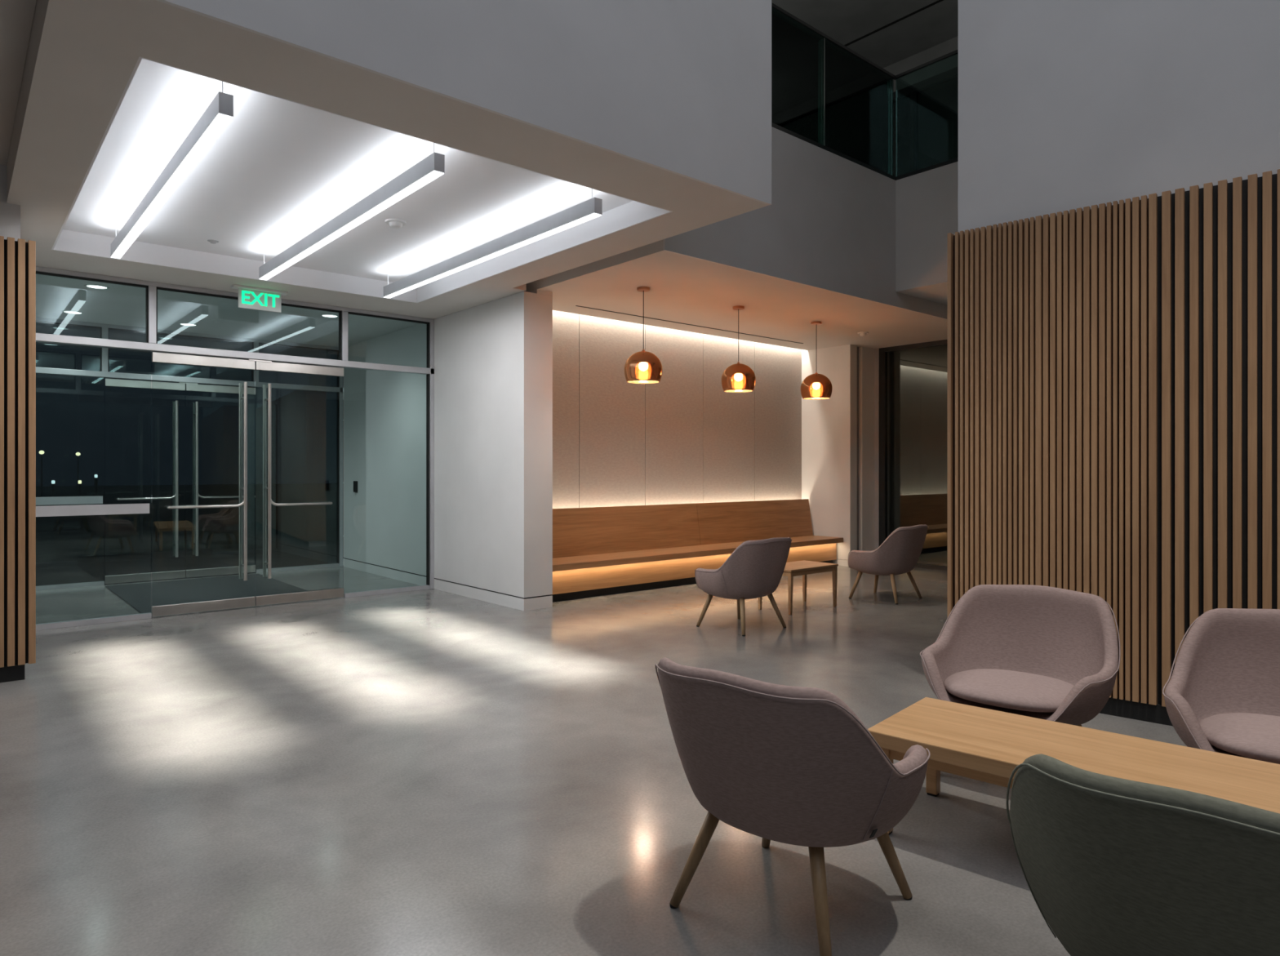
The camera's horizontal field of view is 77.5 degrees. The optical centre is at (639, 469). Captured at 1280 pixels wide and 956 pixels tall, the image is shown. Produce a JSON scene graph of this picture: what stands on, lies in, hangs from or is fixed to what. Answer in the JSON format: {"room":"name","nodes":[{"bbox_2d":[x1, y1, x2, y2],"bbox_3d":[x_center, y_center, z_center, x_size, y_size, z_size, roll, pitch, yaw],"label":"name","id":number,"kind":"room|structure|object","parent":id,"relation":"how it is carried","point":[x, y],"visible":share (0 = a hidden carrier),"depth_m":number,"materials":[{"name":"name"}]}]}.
{"room":"lobby","nodes":[
{"label":"lobby","id":0,"kind":"room"},
{"bbox_2d":[0,164,20,241],"bbox_3d":[-6.503,-0.300,3.195,6.340,3.300,0.300,0,0,-41],"label":"wall","id":1,"kind":"structure","parent":0,"point":[10,214],"depth_m":5.11,"materials":[{"name":"white paint"}]},
{"bbox_2d":[0,235,35,682],"bbox_3d":[-5.398,-0.065,4.110,3.622,2.830,0.360,0,0,-41],"label":"cladding","id":2,"kind":"object","parent":1,"relation":"attached to","point":[17,259],"visible":1,"depth_m":5.11,"materials":[{"name":"brown wood"}]},
{"bbox_2d":[0,0,36,165],"bbox_3d":[-5.519,-2.010,2.003,6.269,0.120,3.550,0,0,-41],"label":"ceiling","id":3,"kind":"structure","parent":0,"point":[16,16],"depth_m":3.77,"materials":[{"name":"paint"}]},
{"bbox_2d":[62,58,632,282],"bbox_3d":[-2.178,-1.925,5.738,3.070,0.090,3.870,0,0,-41],"label":"ceiling","id":4,"kind":"structure","parent":0,"point":[280,171],"depth_m":5.35,"materials":[{"name":"paint"}]},
{"bbox_2d":[111,81,233,258],"bbox_3d":[-3.013,-1.766,4.970,0.062,0.229,3.312,0,0,-41],"label":"linear pendant light","id":5,"kind":"object","parent":4,"relation":"hanging from","point":[219,113],"visible":0.95,"depth_m":4.42,"materials":[{"name":"white"}]},
{"bbox_2d":[207,240,218,244],"bbox_3d":[-3.508,-1.870,6.551,0.084,0.020,0.084,0,0,-41],"label":"sprinkler head","id":6,"kind":"object","parent":4,"relation":"attached to","point":[212,242],"visible":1,"depth_m":6.54},
{"bbox_2d":[258,142,444,279],"bbox_3d":[-2.196,-1.766,5.676,0.062,0.229,3.312,0,0,-41],"label":"linear pendant light","id":7,"kind":"object","parent":4,"relation":"hanging from","point":[430,168],"visible":0.93,"depth_m":5.20,"materials":[{"name":"white"}]},
{"bbox_2d":[384,218,406,228],"bbox_3d":[-1.851,-1.857,6.040,0.158,0.045,0.158,0,0,-41],"label":"smoke detector","id":8,"kind":"object","parent":4,"relation":"attached to","point":[393,223],"visible":1,"depth_m":6.00,"materials":[{"name":"white plastic"}]},
{"bbox_2d":[383,188,602,297],"bbox_3d":[-1.352,-1.766,6.405,0.062,0.229,3.312,0,0,-41],"label":"linear pendant light","id":9,"kind":"object","parent":4,"relation":"hanging from","point":[590,209],"visible":0.93,"depth_m":6.00,"materials":[{"name":"white"}]},
{"bbox_2d":[6,0,768,346],"bbox_3d":[-3.126,-1.845,6.980,4.200,0.270,7.950,0,0,-41],"label":"ceiling","id":10,"kind":"structure","parent":0,"point":[82,57],"depth_m":4.32,"materials":[{"name":"paint"}]},
{"bbox_2d":[62,310,84,314],"bbox_3d":[-6.150,-1.706,8.643,0.200,0.008,0.200,0,0,-41],"label":"recessed light","id":11,"kind":"object","parent":10,"relation":"in","point":[70,312],"visible":1,"depth_m":8.63,"materials":[{"name":"white"}]},
{"bbox_2d":[84,284,109,289],"bbox_3d":[-5.067,-1.706,7.437,0.200,0.008,0.200,0,0,-41],"label":"recessed light","id":12,"kind":"object","parent":10,"relation":"in","point":[89,286],"visible":1,"depth_m":7.44,"materials":[{"name":"white plastic"}]},
{"bbox_2d":[178,322,197,326],"bbox_3d":[-5.310,-1.706,9.368,0.200,0.008,0.200,0,0,-41],"label":"recessed light","id":13,"kind":"object","parent":10,"relation":"in","point":[181,323],"visible":1,"depth_m":9.36,"materials":[{"name":"white"}]},
{"bbox_2d":[231,284,288,312],"bbox_3d":[-3.593,-1.610,7.535,0.480,0.200,0.100,0,0,-41],"label":"exit sign","id":14,"kind":"object","parent":10,"relation":"hanging from","point":[249,297],"visible":1,"depth_m":7.52,"materials":[{"name":"green plastic"}]},
{"bbox_2d":[320,314,338,318],"bbox_3d":[-3.441,-1.706,8.843,0.200,0.008,0.200,0,0,-41],"label":"recessed light","id":15,"kind":"object","parent":10,"relation":"in","point":[331,316],"visible":0.96,"depth_m":8.86,"materials":[{"name":"white"}]},
{"bbox_2d":[51,57,672,302],"bbox_3d":[-2.178,-1.796,5.738,3.030,0.169,3.830,0,0,-41],"label":"trim","id":16,"kind":"structure","parent":10,"relation":"attached to","point":[633,213],"depth_m":6.68,"materials":[{"name":"paint"}]},
{"bbox_2d":[342,291,552,597],"bbox_3d":[-2.556,-0.242,9.555,0.330,2.934,4.800,0,0,-41],"label":"wall","id":17,"kind":"structure","parent":0,"point":[493,360],"depth_m":8.49,"materials":[{"name":"white paint"}]},
{"bbox_2d":[35,316,342,590],"bbox_3d":[-5.625,-0.180,9.942,3.804,3.058,0.100,0,0,-41],"label":"door frame","id":18,"kind":"structure","parent":17,"relation":"in","point":[104,372],"depth_m":9.89,"materials":[{"name":"metal"}]},
{"bbox_2d":[104,377,185,583],"bbox_3d":[-5.971,0.132,9.637,0.833,2.413,0.193,0,0,-41],"label":"door","id":19,"kind":"structure","parent":18,"relation":"attached to","point":[112,579],"depth_m":9.74,"materials":[{"name":"metal"}]},
{"bbox_2d":[185,383,255,577],"bbox_3d":[-5.345,0.132,10.178,0.804,2.413,0.193,0,0,-41],"label":"door","id":20,"kind":"structure","parent":18,"relation":"attached to","point":[197,388],"depth_m":10.03,"materials":[{"name":"metal"}]},
{"bbox_2d":[35,266,434,630],"bbox_3d":[-3.807,-0.180,7.839,3.804,3.058,0.100,0,0,-41],"label":"door frame","id":21,"kind":"structure","parent":17,"relation":"in","point":[151,344],"depth_m":7.60,"materials":[{"name":"metal"}]},
{"bbox_2d":[151,351,255,616],"bbox_3d":[-4.122,0.132,7.560,0.873,2.413,0.193,0,0,-41],"label":"door","id":22,"kind":"structure","parent":21,"relation":"attached to","point":[162,357],"depth_m":7.70,"materials":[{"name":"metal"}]},
{"bbox_2d":[254,361,343,605],"bbox_3d":[-3.459,0.132,8.133,0.864,2.413,0.193,0,0,-41],"label":"door","id":23,"kind":"structure","parent":21,"relation":"attached to","point":[277,598],"depth_m":7.97,"materials":[{"name":"metal"}]},
{"bbox_2d":[353,480,357,492],"bbox_3d":[-3.842,0.225,10.770,0.037,0.150,0.080,0,0,-41],"label":"card reader","id":24,"kind":"object","parent":17,"relation":"attached to","point":[355,482],"visible":1,"depth_m":10.74,"materials":[{"name":"black plastic"}]},
{"bbox_2d":[343,557,552,610],"bbox_3d":[-2.556,1.294,9.555,0.330,0.112,4.800,0,0,-41],"label":"baseboard","id":25,"kind":"structure","parent":17,"relation":"attached to","point":[518,603],"depth_m":8.55,"materials":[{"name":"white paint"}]},
{"bbox_2d":[155,0,771,204],"bbox_3d":[-2.941,-4.380,1.873,10.000,5.340,0.020,0,0,-41],"label":"wall","id":26,"kind":"structure","parent":0,"point":[681,87],"depth_m":4.17,"materials":[{"name":"white paint"}]},
{"bbox_2d":[528,289,552,296],"bbox_3d":[-1.257,-1.730,8.166,0.180,0.040,1.000,0,0,-41],"label":"wall","id":27,"kind":"structure","parent":0,"point":[537,291],"depth_m":7.78,"materials":[{"name":"white paint"}]},
{"bbox_2d":[0,565,1187,955],"bbox_3d":[-0.418,1.410,4.001,16.600,0.120,16.600,0,0,-41],"label":"floor","id":28,"kind":"structure","parent":0,"point":[423,772],"depth_m":3.35,"materials":[{"name":"concrete"}]},
{"bbox_2d":[105,573,308,613],"bbox_3d":[-4.764,1.344,8.836,1.650,0.012,2.400,0,0,-41],"label":"entrance mat","id":29,"kind":"object","parent":28,"relation":"on","point":[141,597],"visible":0.64,"depth_m":8.83,"materials":[{"name":"grey carpet"}]},
{"bbox_2d":[551,498,843,601],"bbox_3d":[0.753,0.887,9.798,4.985,0.925,0.660,0,0,-41],"label":"wooden bench","id":30,"kind":"object","parent":28,"relation":"on","point":[597,551],"visible":0.66,"depth_m":9.38,"materials":[{"name":"brown wood"}]},
{"bbox_2d":[694,537,792,635],"bbox_3d":[0.892,0.954,6.824,0.778,0.793,0.746,0,0,-41],"label":"lounge chair","id":31,"kind":"object","parent":28,"relation":"on","point":[755,569],"visible":1,"depth_m":6.55,"materials":[{"name":"grey fabric"}]},
{"bbox_2d":[654,657,930,955],"bbox_3d":[0.453,0.954,2.465,0.778,0.793,0.746,0,0,41],"label":"lounge chair","id":32,"kind":"object","parent":28,"relation":"on","point":[781,763],"visible":1,"depth_m":2.18,"materials":[{"name":"fabric"}]},
{"bbox_2d":[758,560,838,614],"bbox_3d":[1.545,1.140,7.800,0.740,0.420,0.420,0,0,-41],"label":"side table","id":33,"kind":"object","parent":28,"relation":"on","point":[792,569],"visible":0.77,"depth_m":7.71,"materials":[{"name":"brown wood"}]},
{"bbox_2d":[848,524,928,604],"bbox_3d":[2.604,0.954,8.356,0.778,0.793,0.746,0,0,-45],"label":"lounge chair","id":34,"kind":"object","parent":28,"relation":"on","point":[900,553],"visible":1,"depth_m":8.08,"materials":[{"name":"grey fabric"}]},
{"bbox_2d":[920,584,1120,726],"bbox_3d":[1.702,0.954,3.585,0.778,0.793,0.746,0,0,41],"label":"lounge chair","id":35,"kind":"object","parent":28,"relation":"on","point":[1038,651],"visible":0.9,"depth_m":3.69,"materials":[{"name":"pink fabric"}]},
{"bbox_2d":[943,668,1073,712],"bbox_3d":[1.644,0.959,3.519,0.566,0.079,0.510,0,0,41],"label":"seat cushion","id":36,"kind":"object","parent":35,"relation":"on","point":[1010,689],"depth_m":3.41,"materials":[{"name":"fabric"}]},
{"bbox_2d":[867,697,1279,834],"bbox_3d":[1.818,1.157,2.486,2.100,0.385,0.570,0,0,41],"label":"coffee table","id":37,"kind":"object","parent":28,"relation":"on","point":[984,744],"visible":0.7,"depth_m":2.76,"materials":[{"name":"brown wood"}]},
{"bbox_2d":[1005,753,1279,955],"bbox_3d":[1.188,0.954,1.635,0.778,0.793,0.746,0,0,41],"label":"lounge chair","id":38,"kind":"object","parent":28,"relation":"on","point":[1114,866],"visible":1,"depth_m":1.44,"materials":[{"name":"green fabric"}]},
{"bbox_2d":[1162,608,1279,764],"bbox_3d":[2.382,0.954,2.905,0.778,0.793,0.746,0,0,41],"label":"lounge chair","id":39,"kind":"object","parent":28,"relation":"on","point":[1222,693],"visible":0.8,"depth_m":3.18,"materials":[{"name":"pink fabric"}]},
{"bbox_2d":[1199,712,1279,764],"bbox_3d":[2.324,0.959,2.839,0.566,0.079,0.510,0,0,41],"label":"seat cushion","id":40,"kind":"object","parent":39,"relation":"on","point":[1248,735],"depth_m":2.83,"materials":[{"name":"fabric"}]},
{"bbox_2d":[552,310,801,508],"bbox_3d":[0.498,-0.350,10.265,5.220,3.400,0.200,0,0,-41],"label":"wall","id":41,"kind":"structure","parent":0,"point":[680,438],"depth_m":10.00,"materials":[{"name":"paint"}]},
{"bbox_2d":[493,239,947,350],"bbox_3d":[1.627,-1.800,9.357,6.100,0.100,2.650,0,0,-41],"label":"ceiling","id":42,"kind":"structure","parent":0,"point":[683,289],"depth_m":8.50,"materials":[{"name":"paint"}]},
{"bbox_2d":[624,286,662,383],"bbox_3d":[0.033,-1.297,7.669,0.368,0.905,0.368,0,0,-41],"label":"pendant lamp","id":43,"kind":"object","parent":42,"relation":"hanging from","point":[643,357],"visible":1,"depth_m":7.58,"materials":[{"name":"metal"}]},
{"bbox_2d":[575,305,803,343],"bbox_3d":[0.787,-1.750,9.763,3.880,0.007,0.022,0,0,-41],"label":"ceiling vent","id":44,"kind":"object","parent":42,"relation":"in","point":[575,305],"visible":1,"depth_m":9.55,"materials":[{"name":"black metal"}]},
{"bbox_2d":[721,305,755,392],"bbox_3d":[1.058,-1.297,8.555,0.368,0.905,0.368,0,0,-41],"label":"pendant lamp","id":45,"kind":"object","parent":42,"relation":"hanging from","point":[738,369],"visible":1,"depth_m":8.46,"materials":[{"name":"brown metal"}]},
{"bbox_2d":[800,321,832,399],"bbox_3d":[2.090,-1.297,9.448,0.368,0.905,0.368,0,0,-41],"label":"pendant lamp","id":46,"kind":"object","parent":42,"relation":"hanging from","point":[815,380],"visible":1,"depth_m":9.35,"materials":[{"name":"brown metal"}]},
{"bbox_2d":[857,331,868,336],"bbox_3d":[2.844,-1.728,10.166,0.136,0.045,0.136,0,0,-41],"label":"smoke detector","id":47,"kind":"object","parent":42,"relation":"attached to","point":[863,333],"visible":1,"depth_m":10.13,"materials":[{"name":"white plastic"}]},
{"bbox_2d":[663,126,947,319],"bbox_3d":[2.499,-2.425,8.347,6.100,1.350,0.020,0,0,-41],"label":"wall","id":48,"kind":"structure","parent":0,"point":[828,224],"depth_m":7.65,"materials":[{"name":"white paint"}]},
{"bbox_2d":[801,344,857,559],"bbox_3d":[2.656,-0.395,11.576,0.160,3.310,1.040,0,0,-41],"label":"wall","id":49,"kind":"structure","parent":0,"point":[828,426],"depth_m":11.35,"materials":[{"name":"white paint"}]},
{"bbox_2d":[832,559,848,566],"bbox_3d":[2.722,1.308,11.499,0.164,0.085,0.842,0,0,-41],"label":"niche","id":50,"kind":"object","parent":49,"relation":"attached to","point":[840,562],"depth_m":11.24,"materials":[{"name":"white paint"}]},
{"bbox_2d":[857,346,858,550],"bbox_3d":[3.021,-0.200,11.376,0.130,3.100,0.140,0,0,-41],"label":"trim","id":51,"kind":"structure","parent":49,"relation":"attached to","point":[857,347],"depth_m":11.36,"materials":[{"name":"black metal"}]},
{"bbox_2d":[771,0,958,93],"bbox_3d":[1.402,-5.800,9.388,6.400,0.100,3.030,0,0,-41],"label":"ceiling","id":52,"kind":"structure","parent":0,"point":[845,21],"depth_m":10.26,"materials":[{"name":"paint"}]},
{"bbox_2d":[844,0,943,46],"bbox_3d":[3.258,-5.748,10.252,0.040,0.009,1.550,0,0,-41],"label":"ceiling vent","id":53,"kind":"object","parent":52,"relation":"in","point":[939,1],"visible":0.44,"depth_m":10.23,"materials":[{"name":"black metal"}]},
{"bbox_2d":[858,346,874,551],"bbox_3d":[3.283,-0.200,11.562,0.510,3.100,0.200,0,0,-41],"label":"wall","id":54,"kind":"structure","parent":0,"point":[866,355],"depth_m":11.38,"materials":[{"name":"white paint"}]},
{"bbox_2d":[822,35,958,145],"bbox_3d":[6.866,-4.425,7.654,0.200,2.650,12.600,0,0,-41],"label":"wall","id":55,"kind":"structure","parent":0,"point":[948,46],"depth_m":10.93,"materials":[{"name":"paint"}]},
{"bbox_2d":[892,66,958,177],"bbox_3d":[4.198,-4.215,10.602,0.080,2.230,2.150,0,0,-41],"label":"glass railing","id":56,"kind":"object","parent":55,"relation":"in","point":[927,109],"depth_m":10.93,"materials":[{"name":"clear glass"}]},
{"bbox_2d":[895,161,958,305],"bbox_3d":[6.939,-2.505,5.781,2.740,1.190,9.670,0,0,-41],"label":"wall","id":57,"kind":"structure","parent":0,"point":[926,202],"depth_m":8.30,"materials":[{"name":"white paint"}]},
{"bbox_2d":[771,2,958,180],"bbox_3d":[2.617,-3.667,6.010,3.600,1.135,3.770,0,0,-41],"label":"glass balustrade","id":58,"kind":"object","parent":57,"relation":"on","point":[858,91],"visible":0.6,"depth_m":7.87,"materials":[{"name":"glass"}]},
{"bbox_2d":[958,0,1279,232],"bbox_3d":[4.505,-2.850,2.950,6.455,8.400,0.285,0,0,41],"label":"wall","id":59,"kind":"structure","parent":0,"point":[1064,104],"depth_m":4.44,"materials":[{"name":"white paint"}]},
{"bbox_2d":[947,168,1279,725],"bbox_3d":[4.465,-0.060,2.939,6.500,2.820,0.334,0,0,41],"label":"cladding","id":60,"kind":"object","parent":59,"relation":"attached to","point":[1113,371],"visible":0.71,"depth_m":4.36,"materials":[{"name":"brown wood"}]},
{"bbox_3d":[8.370,-0.280,5.914,0.200,3.260,8.000,0,0,-41],"label":"wall","id":61,"kind":"structure","parent":0,"visible":0},
{"bbox_2d":[874,339,947,570],"bbox_3d":[4.568,-0.200,10.228,0.090,3.100,3.500,0,0,-41],"label":"window","id":62,"kind":"structure","parent":61,"relation":"in","point":[911,380],"depth_m":11.11,"materials":[{"name":"glass"}]},
{"label":"outside","id":63,"kind":"structure","parent":0,"visible":0},
{"bbox_2d":[35,483,337,586],"bbox_3d":[-25.691,1.570,45.008,100.000,0.160,78.300,0,0,-41],"label":"ground","id":64,"kind":"structure","parent":63,"point":[69,548],"depth_m":18.91,"materials":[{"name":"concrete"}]},
{"bbox_2d":[39,450,44,497],"bbox_3d":[-28.886,0.272,38.478,0.220,2.436,0.220,0,0,-41],"label":"street lamp","id":65,"kind":"object","parent":64,"relation":"on","point":[42,452],"visible":0.95,"depth_m":38.45,"materials":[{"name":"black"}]},
{"bbox_2d":[51,480,55,505],"bbox_3d":[-20.219,0.924,27.464,0.111,1.131,0.111,0,0,-18],"label":"bollard light","id":66,"kind":"object","parent":64,"relation":"on","point":[53,485],"visible":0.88,"depth_m":27.42,"materials":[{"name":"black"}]},
{"bbox_2d":[75,452,80,496],"bbox_3d":[-30.110,0.271,42.708,0.220,2.438,0.220,0,0,-41],"label":"street lamp","id":67,"kind":"object","parent":64,"relation":"on","point":[77,453],"visible":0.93,"depth_m":42.67,"materials":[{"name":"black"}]},
{"bbox_2d":[77,480,81,505],"bbox_3d":[-19.649,0.927,27.957,0.111,1.125,0.111,0,0,-18],"label":"bollard light","id":68,"kind":"object","parent":64,"relation":"on","point":[79,485],"visible":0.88,"depth_m":27.91,"materials":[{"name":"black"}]},
{"bbox_2d":[93,474,97,504],"bbox_3d":[-20.427,0.831,29.929,0.111,1.318,0.111,0,0,-18],"label":"bollard light","id":69,"kind":"object","parent":64,"relation":"on","point":[95,478],"visible":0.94,"depth_m":29.89,"materials":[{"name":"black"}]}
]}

